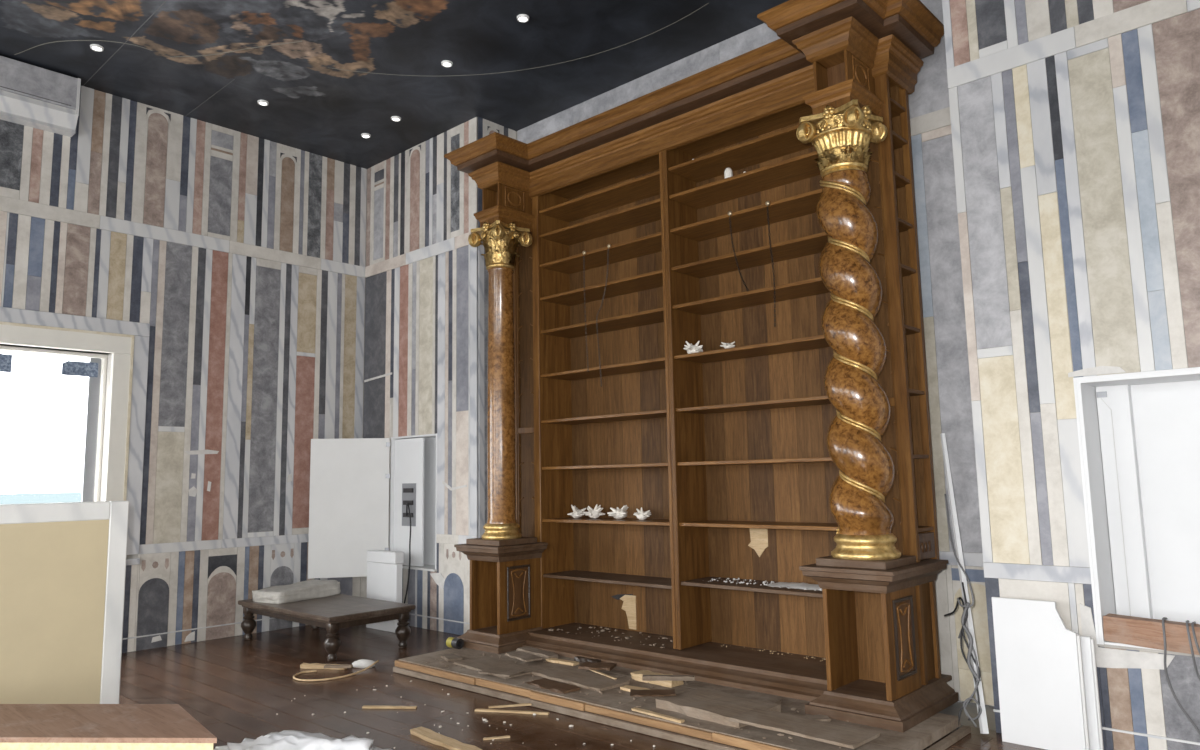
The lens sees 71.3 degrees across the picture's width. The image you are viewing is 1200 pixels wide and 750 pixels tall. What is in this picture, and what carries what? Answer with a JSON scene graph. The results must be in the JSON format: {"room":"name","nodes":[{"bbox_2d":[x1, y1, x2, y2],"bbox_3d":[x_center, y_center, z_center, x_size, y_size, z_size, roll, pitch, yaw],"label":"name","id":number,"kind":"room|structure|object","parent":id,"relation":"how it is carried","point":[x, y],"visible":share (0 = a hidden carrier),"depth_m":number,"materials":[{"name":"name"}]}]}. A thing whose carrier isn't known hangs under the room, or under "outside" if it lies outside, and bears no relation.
{"room":"abandoned building interior","nodes":[
{"label":"abandoned building interior","id":0,"kind":"room"},
{"bbox_2d":[0,86,366,652],"bbox_3d":[-6.037,-0.194,7.273,0.318,5.600,9.440,-8,-10,42],"label":"wall","id":1,"kind":"structure","parent":0,"point":[243,256],"depth_m":8.99,"materials":[{"name":"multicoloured stone"}]},
{"bbox_2d":[0,346,107,501],"bbox_3d":[-5.739,0.722,7.518,0.110,2.030,2.244,-8,-10,42],"label":"window","id":2,"kind":"structure","parent":1,"relation":"in","point":[96,388],"depth_m":8.30,"materials":[{"name":"grey metal"}]},
{"bbox_2d":[0,354,11,372],"bbox_3d":[-5.592,-0.115,7.782,0.002,0.170,0.200,-8,-10,42],"label":"window sticker","id":3,"kind":"object","parent":2,"relation":"attached to","point":[5,359],"visible":1,"depth_m":7.82,"materials":[{"name":"paper"}]},
{"bbox_2d":[61,361,97,376],"bbox_3d":[-5.140,-0.061,8.271,0.002,0.145,0.315,-8,-10,42],"label":"window sticker","id":4,"kind":"object","parent":2,"relation":"attached to","point":[72,368],"visible":1,"depth_m":8.27,"materials":[{"name":"paper"}]},
{"bbox_2d":[0,321,134,500],"bbox_3d":[-5.630,0.611,7.454,0.157,2.230,2.580,-8,-10,42],"label":"trim","id":5,"kind":"structure","parent":1,"relation":"attached to","point":[121,346],"depth_m":8.26,"materials":[{"name":"yellow stone"}]},
{"bbox_2d":[0,307,149,554],"bbox_3d":[-5.541,0.523,7.480,0.030,2.328,2.725,-8,-10,42],"label":"trim","id":6,"kind":"structure","parent":1,"relation":"attached to","point":[141,331],"depth_m":8.36,"materials":[{"name":"stone"}]},
{"bbox_2d":[126,558,139,565],"bbox_3d":[-5.514,1.747,7.326,0.080,0.060,2.725,-8,-10,42],"label":"trim","id":7,"kind":"structure","parent":1,"relation":"attached to","point":[134,561],"depth_m":8.25,"materials":[{"name":"stone"}]},
{"bbox_2d":[122,618,273,639],"bbox_3d":[-3.816,2.672,9.069,0.022,0.012,2.720,-8,-10,42],"label":"baseboard","id":8,"kind":"structure","parent":1,"relation":"attached to","point":[265,618],"depth_m":8.60,"materials":[{"name":"white stone"}]},
{"bbox_2d":[0,0,788,168],"bbox_3d":[-1.539,-3.534,3.787,12.257,0.007,9.910,-8,-10,42],"label":"ceiling","id":9,"kind":"structure","parent":0,"point":[330,73],"depth_m":7.85,"materials":[{"name":"black paint"}]},
{"bbox_2d":[0,56,80,136],"bbox_3d":[-5.631,-2.678,7.698,0.201,0.537,1.427,-8,-10,42],"label":"ceiling box","id":10,"kind":"object","parent":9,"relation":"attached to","point":[32,96],"visible":1,"depth_m":7.92,"materials":[{"name":"grey stone"}]},
{"bbox_2d":[90,44,103,51],"bbox_3d":[-4.597,-2.986,7.643,0.112,0.021,0.112,-8,-10,42],"label":"recessed light","id":11,"kind":"object","parent":9,"relation":"in","point":[95,47],"visible":1,"depth_m":7.63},
{"bbox_2d":[257,100,268,105],"bbox_3d":[-3.547,-2.863,8.806,0.112,0.021,0.112,-8,-10,42],"label":"recessed light","id":12,"kind":"object","parent":9,"relation":"in","point":[260,102],"visible":1,"depth_m":8.79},
{"bbox_2d":[361,133,370,137],"bbox_3d":[-2.711,-2.769,9.690,0.112,0.021,0.112,-8,-10,42],"label":"recessed light","id":13,"kind":"object","parent":9,"relation":"in","point":[364,135],"visible":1,"depth_m":9.66,"materials":[{"name":"white"}]},
{"bbox_2d":[391,116,400,121],"bbox_3d":[-2.257,-2.832,9.254,0.112,0.021,0.112,-8,-10,42],"label":"recessed light","id":14,"kind":"object","parent":9,"relation":"in","point":[393,118],"visible":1,"depth_m":9.23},
{"bbox_2d":[441,60,452,66],"bbox_3d":[-1.474,-2.995,8.058,0.112,0.021,0.112,-8,-10,42],"label":"recessed light","id":15,"kind":"object","parent":9,"relation":"in","point":[446,63],"visible":1,"depth_m":8.04,"materials":[{"name":"white"}]},
{"bbox_2d":[517,14,528,22],"bbox_3d":[-0.671,-3.105,7.290,0.112,0.021,0.112,-8,-10,42],"label":"recessed light","id":16,"kind":"object","parent":9,"relation":"in","point":[523,18],"visible":1,"depth_m":7.27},
{"bbox_2d":[360,117,477,634],"bbox_3d":[-2.026,0.037,9.770,2.227,5.600,0.318,-8,-10,42],"label":"wall","id":17,"kind":"structure","parent":0,"point":[421,343],"depth_m":9.52,"materials":[{"name":"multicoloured stone"}]},
{"bbox_2d":[308,434,436,578],"bbox_3d":[-2.425,1.518,9.698,1.737,1.600,0.674,-3,-7,17],"label":"electrical cabinet","id":18,"kind":"object","parent":17,"relation":"attached to","point":[349,499],"visible":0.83,"depth_m":9.69,"materials":[{"name":"white metal"}]},
{"bbox_2d":[404,502,410,602],"bbox_3d":[-2.165,2.117,9.401,0.154,1.354,0.255,-3,-7,12],"label":"power cable","id":19,"kind":"object","parent":18,"relation":"hanging from","point":[407,503],"visible":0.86,"depth_m":9.35,"materials":[{"name":"black plastic"}]},
{"bbox_2d":[409,613,469,623],"bbox_3d":[-2.071,2.670,9.325,2.207,0.012,0.022,-8,-10,42],"label":"baseboard","id":20,"kind":"structure","parent":17,"relation":"attached to","point":[409,613],"depth_m":9.01,"materials":[{"name":"white stone"}]},
{"bbox_2d":[466,117,515,537],"bbox_3d":[-1.176,-0.051,9.190,0.217,5.600,0.570,-8,-10,42],"label":"wall","id":21,"kind":"structure","parent":0,"point":[485,127],"depth_m":8.97,"materials":[{"name":"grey stone"}]},
{"bbox_2d":[119,624,1045,749],"bbox_3d":[-1.431,2.122,3.088,12.257,0.200,9.910,-8,-10,42],"label":"floor","id":22,"kind":"structure","parent":0,"point":[235,687],"depth_m":6.25,"materials":[{"name":"brown wood"}]},
{"bbox_2d":[0,501,128,703],"bbox_3d":[-3.694,1.519,4.834,0.045,1.513,1.708,-8,-10,42],"label":"framed piece","id":23,"kind":"object","parent":22,"relation":"on","point":[63,565],"visible":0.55,"depth_m":5.20,"materials":[{"name":"white wood"}]},
{"bbox_2d":[0,704,216,749],"bbox_3d":[-2.769,1.908,4.000,2.228,0.500,0.557,-2,-7,4],"label":"table top","id":24,"kind":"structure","parent":22,"relation":"on","point":[22,726],"depth_m":3.87,"materials":[{"name":"brown wood"}]},
{"bbox_2d":[214,730,391,749],"bbox_3d":[-1.497,1.969,4.142,1.226,0.366,0.633,-2,-7,6],"label":"sheet","id":25,"kind":"object","parent":22,"relation":"on","point":[285,739],"visible":1,"depth_m":4.15,"materials":[{"name":"white fabric"}]},
{"bbox_2d":[300,663,346,669],"bbox_3d":[-2.413,2.543,7.306,0.422,0.038,0.074,-2,-7,11],"label":"stick","id":26,"kind":"object","parent":22,"relation":"on","point":[303,665],"visible":0.74,"depth_m":7.30,"materials":[{"name":"brown wood"}]},
{"bbox_2d":[238,594,414,660],"bbox_3d":[-2.806,2.514,8.483,1.850,0.400,0.935,-8,-10,42],"label":"table","id":27,"kind":"object","parent":22,"relation":"on","point":[332,613],"visible":1,"depth_m":8.13,"materials":[{"name":"brown wood"}]},
{"bbox_2d":[251,579,339,603],"bbox_3d":[-3.228,2.299,8.922,0.480,0.149,0.815,-6,-8,32],"label":"parcel","id":28,"kind":"object","parent":27,"relation":"on","point":[312,588],"visible":1,"depth_m":8.77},
{"bbox_2d":[293,660,378,680],"bbox_3d":[-2.221,2.491,7.037,0.687,0.068,0.374,0,-7,-13],"label":"rope","id":29,"kind":"object","parent":22,"relation":"on","point":[377,660],"visible":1,"depth_m":6.96,"materials":[{"name":"beige fabric"}]},
{"bbox_2d":[324,664,352,667],"bbox_3d":[-2.233,2.486,7.138,0.234,0.022,0.060,-1,-7,3],"label":"stick","id":30,"kind":"object","parent":22,"relation":"on","point":[326,665],"visible":1,"depth_m":7.12,"materials":[{"name":"beige wood"}]},
{"bbox_2d":[352,659,374,667],"bbox_3d":[-2.069,2.525,7.330,0.210,0.066,0.132,-1,-7,2],"label":"rag","id":31,"kind":"object","parent":22,"relation":"on","point":[363,663],"visible":0.84,"depth_m":7.29,"materials":[{"name":"fabric"}]},
{"bbox_2d":[366,550,403,632],"bbox_3d":[-2.381,2.368,9.209,0.590,0.850,0.120,-8,-10,42],"label":"trash can","id":32,"kind":"object","parent":22,"relation":"on","point":[384,567],"visible":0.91,"depth_m":9.14,"materials":[{"name":"paint"}]},
{"bbox_2d":[362,706,416,708],"bbox_3d":[-1.505,2.373,5.979,0.392,0.013,0.036,-2,-7,5],"label":"stick","id":33,"kind":"object","parent":22,"relation":"on","point":[366,707],"depth_m":5.97,"materials":[{"name":"brown wood"}]},
{"bbox_2d":[410,727,481,749],"bbox_3d":[-0.953,2.248,5.132,0.103,0.033,0.682,5,-10,-43],"label":"board","id":34,"kind":"object","parent":22,"relation":"on","point":[426,734],"depth_m":5.13,"materials":[{"name":"brown wood"}]},
{"bbox_2d":[276,675,655,747],"bbox_3d":[-0.962,2.302,5.474,3.202,0.016,1.190,-8,-10,42],"label":"rubble","id":35,"kind":"object","parent":22,"relation":"on","point":[391,675],"visible":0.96,"depth_m":5.59,"materials":[{"name":"beige stone"}]},
{"bbox_2d":[483,735,509,739],"bbox_3d":[-0.645,2.264,5.222,0.166,0.011,0.025,1,-7,-15],"label":"board","id":36,"kind":"object","parent":22,"relation":"on","point":[506,736],"depth_m":5.21,"materials":[{"name":"brown wood"}]},
{"bbox_2d":[489,703,530,707],"bbox_3d":[-0.635,2.333,5.902,0.300,0.013,0.027,0,-7,-11],"label":"stick","id":37,"kind":"object","parent":22,"relation":"on","point":[522,704],"depth_m":5.89,"materials":[{"name":"brown wood"}]},
{"bbox_2d":[475,709,548,714],"bbox_3d":[-0.613,2.334,5.800,0.537,0.013,0.030,-3,-7,13],"label":"board","id":38,"kind":"object","parent":22,"relation":"on","point":[476,710],"depth_m":5.79,"materials":[{"name":"brown wood"}]},
{"bbox_2d":[393,647,970,749],"bbox_3d":[0.264,2.316,6.138,4.310,0.099,1.300,-8,-10,42],"label":"platform","id":39,"kind":"object","parent":22,"relation":"on","point":[605,708],"visible":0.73,"depth_m":5.50,"materials":[{"name":"brown wood"}]},
{"bbox_2d":[441,653,462,661],"bbox_3d":[-1.267,2.407,7.136,0.141,0.021,0.220,3,-8,-27],"label":"board offcut","id":40,"kind":"object","parent":39,"relation":"on","point":[448,657],"visible":1,"depth_m":7.08,"materials":[{"name":"wood"}]},
{"bbox_2d":[446,637,463,648],"bbox_3d":[-1.313,2.426,7.572,0.145,0.090,0.090,-8,-10,42],"label":"tape roll","id":41,"kind":"object","parent":39,"relation":"on","point":[451,642],"visible":1,"depth_m":7.55,"materials":[{"name":"yellow plastic"}]},
{"bbox_2d":[453,656,539,678],"bbox_3d":[-0.838,2.355,6.757,0.362,0.015,0.754,5,-9,-41],"label":"board","id":42,"kind":"object","parent":39,"relation":"on","point":[485,662],"visible":0.84,"depth_m":6.80,"materials":[{"name":"brown wood"}]},
{"bbox_2d":[478,667,523,676],"bbox_3d":[-0.767,2.307,6.506,0.300,0.013,0.222,-5,-8,30],"label":"board offcut","id":43,"kind":"object","parent":42,"relation":"on","point":[497,671],"visible":1,"depth_m":6.48,"materials":[{"name":"wood"}]},
{"bbox_2d":[505,651,541,661],"bbox_3d":[-0.640,2.358,7.011,0.174,0.017,0.360,4,-9,-35],"label":"board offcut","id":44,"kind":"object","parent":39,"relation":"on","point":[523,656],"visible":1,"depth_m":6.97,"materials":[{"name":"wood"}]},
{"bbox_2d":[516,646,557,659],"bbox_3d":[-0.542,2.393,7.204,0.132,0.038,0.484,5,-9,-40],"label":"scrap","id":45,"kind":"object","parent":39,"relation":"on","point":[545,655],"visible":0.87,"depth_m":7.14,"materials":[{"name":"wood"}]},
{"bbox_2d":[526,678,580,693],"bbox_3d":[-0.340,2.261,6.087,0.182,0.018,0.420,5,-9,-41],"label":"board offcut","id":46,"kind":"object","parent":39,"relation":"on","point":[544,683],"visible":1,"depth_m":6.05,"materials":[{"name":"brown wood"}]},
{"bbox_2d":[546,658,578,665],"bbox_3d":[-0.309,2.357,6.883,0.301,0.021,0.086,-7,-9,38],"label":"scrap","id":47,"kind":"object","parent":39,"relation":"on","point":[553,660],"visible":1,"depth_m":6.85,"materials":[{"name":"brown wood"}]},
{"bbox_2d":[532,666,629,691],"bbox_3d":[-0.155,2.283,6.309,0.323,0.022,0.772,5,-10,-43],"label":"board","id":48,"kind":"object","parent":39,"relation":"on","point":[577,677],"visible":1,"depth_m":6.26,"materials":[{"name":"brown wood"}]},
{"bbox_2d":[578,662,616,670],"bbox_3d":[-0.019,2.276,6.541,0.260,0.022,0.201,-3,-7,17],"label":"board offcut","id":49,"kind":"object","parent":48,"relation":"on","point":[586,665],"visible":1,"depth_m":6.50,"materials":[{"name":"brown wood"}]},
{"bbox_2d":[574,656,600,662],"bbox_3d":[-0.104,2.349,6.892,0.250,0.032,0.061,-7,-9,40],"label":"scrap","id":50,"kind":"object","parent":39,"relation":"on","point":[577,658],"visible":0.79,"depth_m":6.89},
{"bbox_2d":[590,670,616,678],"bbox_3d":[-0.009,2.274,6.396,0.024,0.009,0.490,3,-8,-31],"label":"scrap","id":51,"kind":"object","parent":39,"relation":"on","point":[598,672],"visible":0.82,"depth_m":6.32,"materials":[{"name":"brown wood"}]},
{"bbox_2d":[620,685,649,691],"bbox_3d":[0.283,2.227,5.910,0.301,0.020,0.097,-7,-9,38],"label":"scrap","id":52,"kind":"object","parent":39,"relation":"on","point":[625,687],"visible":0.48,"depth_m":5.95,"materials":[{"name":"brown wood"}]},
{"bbox_2d":[426,650,848,747],"bbox_3d":[0.111,2.256,6.097,3.832,0.021,0.836,-8,-10,42],"label":"rubble","id":53,"kind":"object","parent":39,"relation":"on","point":[601,692],"visible":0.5,"depth_m":5.88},
{"bbox_2d":[630,670,683,687],"bbox_3d":[0.420,2.241,6.193,0.153,0.054,0.400,6,-10,-44],"label":"scrap","id":54,"kind":"object","parent":39,"relation":"on","point":[637,675],"visible":0.63,"depth_m":6.19,"materials":[{"name":"brown wood"}]},
{"bbox_2d":[642,675,694,680],"bbox_3d":[0.491,2.169,5.998,0.372,0.033,0.062,-2,-7,6],"label":"scrap","id":55,"kind":"object","parent":54,"relation":"on","point":[644,677],"visible":1,"depth_m":5.98,"materials":[{"name":"beige wood"}]},
{"bbox_2d":[631,707,684,722],"bbox_3d":[0.362,2.150,5.293,0.042,0.016,0.421,6,-10,-43],"label":"scrap","id":56,"kind":"object","parent":39,"relation":"on","point":[644,711],"visible":1,"depth_m":5.28,"materials":[{"name":"brown wood"}]},
{"bbox_2d":[444,0,958,731],"bbox_3d":[0.506,-0.012,6.937,4.595,4.706,1.150,-8,-10,42],"label":"bookcase","id":57,"kind":"object","parent":39,"relation":"on","point":[799,450],"visible":1,"depth_m":6.92,"materials":[{"name":"brown wood"}]},
{"bbox_2d":[567,505,587,517],"bbox_3d":[-0.211,1.293,7.936,0.198,0.132,0.186,-8,-10,42],"label":"shell","id":58,"kind":"object","parent":57,"relation":"on","point":[576,513],"visible":1,"depth_m":7.89,"materials":[{"name":"white ceramic"}]},
{"bbox_2d":[582,251,588,371],"bbox_3d":[-0.130,-0.594,7.745,0.059,1.150,0.029,-8,-10,42],"label":"hanging chain","id":59,"kind":"object","parent":57,"relation":"hanging from","point":[583,252],"visible":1,"depth_m":7.75,"materials":[{"name":"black metal"}]},
{"bbox_2d":[585,504,604,518],"bbox_3d":[-0.058,1.273,7.812,0.192,0.135,0.178,-8,-10,42],"label":"shell","id":60,"kind":"object","parent":57,"relation":"on","point":[594,513],"visible":1,"depth_m":7.77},
{"bbox_2d":[596,244,610,386],"bbox_3d":[0.037,-0.541,7.585,0.190,1.300,0.029,-8,-10,42],"label":"hanging chain","id":61,"kind":"object","parent":57,"relation":"hanging from","point":[608,245],"visible":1,"depth_m":7.59,"materials":[{"name":"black metal"}]},
{"bbox_2d":[548,627,671,647],"bbox_3d":[0.159,2.300,7.416,1.339,0.028,0.446,-8,-10,42],"label":"rubble","id":62,"kind":"object","parent":57,"relation":"on","point":[606,628],"visible":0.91,"depth_m":7.40,"materials":[{"name":"beige stone"}]},
{"bbox_2d":[607,505,628,518],"bbox_3d":[0.163,1.246,7.599,0.195,0.128,0.198,-1,-7,1],"label":"shell","id":63,"kind":"object","parent":57,"relation":"on","point":[617,513],"visible":1,"depth_m":7.55,"materials":[{"name":"white ceramic"}]},
{"bbox_2d":[633,507,650,519],"bbox_3d":[0.380,1.228,7.415,0.155,0.112,0.165,-1,-7,-4],"label":"shell","id":64,"kind":"object","parent":57,"relation":"on","point":[641,515],"visible":1,"depth_m":7.38,"materials":[{"name":"white ceramic"}]},
{"bbox_2d":[683,341,702,353],"bbox_3d":[0.782,-0.228,7.007,0.163,0.121,0.188,-2,-7,8],"label":"shell","id":65,"kind":"object","parent":57,"relation":"on","point":[690,348],"visible":0.97,"depth_m":6.97,"materials":[{"name":"white ceramic"}]},
{"bbox_2d":[720,341,734,348],"bbox_3d":[1.031,-0.238,6.747,0.120,0.067,0.110,-1,-7,-3],"label":"shell","id":66,"kind":"object","parent":57,"relation":"on","point":[725,345],"visible":0.91,"depth_m":6.73,"materials":[{"name":"white ceramic"}]},
{"bbox_2d":[724,168,732,178],"bbox_3d":[1.053,-1.649,6.853,0.072,0.102,0.070,-8,-10,42],"label":"ornament","id":67,"kind":"object","parent":57,"relation":"on","point":[728,172],"visible":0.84,"depth_m":6.83,"materials":[{"name":"white ceramic"}]},
{"bbox_2d":[728,211,748,291],"bbox_3d":[1.098,-0.986,6.650,0.171,0.688,0.029,-8,-10,42],"label":"hanging chain","id":68,"kind":"object","parent":57,"relation":"hanging from","point":[729,212],"visible":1,"depth_m":6.67,"materials":[{"name":"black metal"}]},
{"bbox_2d":[708,578,821,590],"bbox_3d":[1.347,1.623,6.510,1.177,0.019,0.293,-8,-10,42],"label":"rubble","id":69,"kind":"object","parent":57,"relation":"on","point":[712,578],"visible":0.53,"depth_m":6.63,"materials":[{"name":"paint"}]},
{"bbox_2d":[765,201,775,326],"bbox_3d":[1.317,-0.860,6.434,0.059,1.000,0.029,-8,-10,42],"label":"hanging chain","id":70,"kind":"object","parent":57,"relation":"hanging from","point":[767,203],"visible":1,"depth_m":6.43,"materials":[{"name":"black metal"}]},
{"bbox_2d":[766,582,820,589],"bbox_3d":[1.566,1.589,6.322,0.620,0.026,0.260,-8,-10,42],"label":"plaster dust","id":71,"kind":"object","parent":57,"relation":"on","point":[794,585],"visible":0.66,"depth_m":6.33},
{"bbox_2d":[655,688,780,727],"bbox_3d":[0.761,2.135,5.397,0.462,0.058,0.673,5,-10,-42],"label":"board","id":72,"kind":"object","parent":39,"relation":"on","point":[712,705],"visible":0.89,"depth_m":5.35,"materials":[{"name":"brown wood"}]},
{"bbox_2d":[630,689,675,696],"bbox_3d":[0.352,2.127,5.599,0.300,0.013,0.162,-1,-7,2],"label":"board offcut","id":73,"kind":"object","parent":72,"relation":"on","point":[652,692],"visible":1,"depth_m":5.57,"materials":[{"name":"brown wood"}]},
{"bbox_2d":[714,689,781,703],"bbox_3d":[0.973,2.185,5.674,0.500,0.017,0.164,-7,-9,38],"label":"board offcut","id":74,"kind":"object","parent":39,"relation":"on","point":[752,696],"visible":0.44,"depth_m":5.66,"materials":[{"name":"wood"}]},
{"bbox_2d":[729,708,879,748],"bbox_3d":[1.154,2.008,4.780,0.801,0.018,0.316,-8,-10,44],"label":"board","id":75,"kind":"object","parent":39,"relation":"on","point":[830,733],"visible":1,"depth_m":4.73,"materials":[{"name":"brown wood"}]},
{"bbox_2d":[801,715,830,720],"bbox_3d":[1.242,2.119,5.158,0.340,0.013,0.122,0,-7,-5],"label":"board offcut","id":76,"kind":"object","parent":39,"relation":"on","point":[815,717],"visible":0.39,"depth_m":5.16,"materials":[{"name":"brown wood"}]},
{"bbox_2d":[940,433,988,733],"bbox_3d":[2.339,1.290,5.406,0.041,1.848,0.487,-2,-7,6],"label":"pole","id":77,"kind":"object","parent":22,"relation":"on","point":[983,724],"visible":0.89,"depth_m":5.41,"materials":[{"name":"paint"}]},
{"bbox_2d":[944,494,973,606],"bbox_3d":[2.305,1.132,5.453,0.079,0.701,0.374,-1,-7,3],"label":"loose cable","id":78,"kind":"object","parent":77,"relation":"attached to","point":[960,565],"visible":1,"depth_m":5.39,"materials":[{"name":"grey plastic"}]},
{"bbox_2d":[944,597,979,720],"bbox_3d":[2.305,1.779,5.339,0.076,0.721,0.407,-2,-7,7],"label":"loose cable","id":79,"kind":"object","parent":77,"relation":"attached to","point":[956,606],"visible":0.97,"depth_m":5.26,"materials":[{"name":"black plastic"}]},
{"bbox_2d":[956,582,980,729],"bbox_3d":[2.254,1.744,5.202,0.155,0.874,0.125,0,-7,-10],"label":"loose cable","id":80,"kind":"object","parent":77,"relation":"attached to","point":[967,645],"visible":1,"depth_m":5.23,"materials":[{"name":"grey plastic"}]},
{"bbox_2d":[958,630,981,726],"bbox_3d":[2.299,1.867,5.198,0.105,0.569,0.185,-4,-8,21],"label":"loose cable","id":81,"kind":"object","parent":77,"relation":"attached to","point":[967,700],"visible":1,"depth_m":5.13,"materials":[{"name":"grey plastic"}]},
{"bbox_2d":[961,602,980,681],"bbox_3d":[2.306,1.659,5.207,0.056,0.470,0.113,-1,-7,-3],"label":"loose cable","id":82,"kind":"object","parent":77,"relation":"attached to","point":[973,672],"visible":1,"depth_m":5.20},
{"bbox_2d":[992,597,1089,749],"bbox_3d":[2.567,1.746,4.889,0.463,0.838,0.022,-8,-10,42],"label":"board","id":83,"kind":"object","parent":22,"relation":"on","point":[1040,675],"visible":1,"depth_m":4.88,"materials":[{"name":"paint"}]},
{"bbox_2d":[1080,636,1103,749],"bbox_3d":[2.642,1.837,4.878,0.470,0.650,0.022,-8,-10,42],"label":"board","id":84,"kind":"object","parent":22,"relation":"on","point":[1087,644],"visible":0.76,"depth_m":4.74,"materials":[{"name":"paint"}]},
{"bbox_2d":[516,0,993,705],"bbox_3d":[1.005,-0.275,7.710,5.455,5.600,0.217,-8,-10,42],"label":"wall","id":85,"kind":"structure","parent":0,"point":[944,321],"depth_m":6.18,"materials":[{"name":"grey stone"}]},
{"bbox_2d":[814,130,871,154],"bbox_3d":[1.674,-1.568,5.771,0.389,0.102,0.389,-8,-10,42],"label":"capital","id":86,"kind":"object","parent":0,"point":[827,141],"depth_m":5.63,"materials":[{"name":"gold metal"}]},
{"bbox_2d":[942,0,1199,749],"bbox_3d":[4.232,-0.769,4.215,4.475,5.600,0.618,-8,-10,42],"label":"wall","id":87,"kind":"structure","parent":0,"point":[1075,124],"depth_m":5.07,"materials":[{"name":"stone"}]},
{"bbox_2d":[993,709,1199,744],"bbox_3d":[3.270,1.959,4.404,2.275,0.012,0.022,-8,-10,42],"label":"baseboard","id":88,"kind":"structure","parent":87,"relation":"attached to","point":[994,710],"depth_m":4.62,"materials":[{"name":"white stone"}]},
{"bbox_2d":[1073,367,1199,653],"bbox_3d":[3.373,0.750,4.729,1.024,1.544,0.454,-8,-10,42],"label":"niche","id":89,"kind":"object","parent":87,"relation":"attached to","point":[1139,432],"visible":0.8,"depth_m":5.01,"materials":[{"name":"paint"}]},
{"bbox_2d":[1104,613,1199,653],"bbox_3d":[3.202,1.411,4.466,0.109,0.148,0.903,5,-8,-39],"label":"beam","id":90,"kind":"structure","parent":89,"relation":"attached to","point":[1119,628],"depth_m":4.61,"materials":[{"name":"brown wood"}]},
{"bbox_2d":[1162,617,1199,734],"bbox_3d":[3.140,1.660,4.485,0.166,0.691,0.167,-8,-10,42],"label":"hanging cable","id":91,"kind":"object","parent":90,"relation":"hanging from","point":[1163,618],"visible":1,"depth_m":4.50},
{"bbox_2d":[1186,620,1199,680],"bbox_3d":[3.221,1.552,4.408,0.200,0.488,0.188,-8,-10,42],"label":"cable","id":92,"kind":"object","parent":90,"relation":"hanging from","point":[1187,621],"visible":1,"depth_m":4.41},
{"bbox_2d":[1191,621,1199,653],"bbox_3d":[3.220,1.469,4.411,0.150,0.313,0.197,-8,-10,42],"label":"cable","id":93,"kind":"object","parent":90,"relation":"hanging from","point":[1194,622],"visible":1,"depth_m":4.39,"materials":[{"name":"grey plastic"}]},
{"label":"outside","id":94,"kind":"structure","parent":0,"visible":0},
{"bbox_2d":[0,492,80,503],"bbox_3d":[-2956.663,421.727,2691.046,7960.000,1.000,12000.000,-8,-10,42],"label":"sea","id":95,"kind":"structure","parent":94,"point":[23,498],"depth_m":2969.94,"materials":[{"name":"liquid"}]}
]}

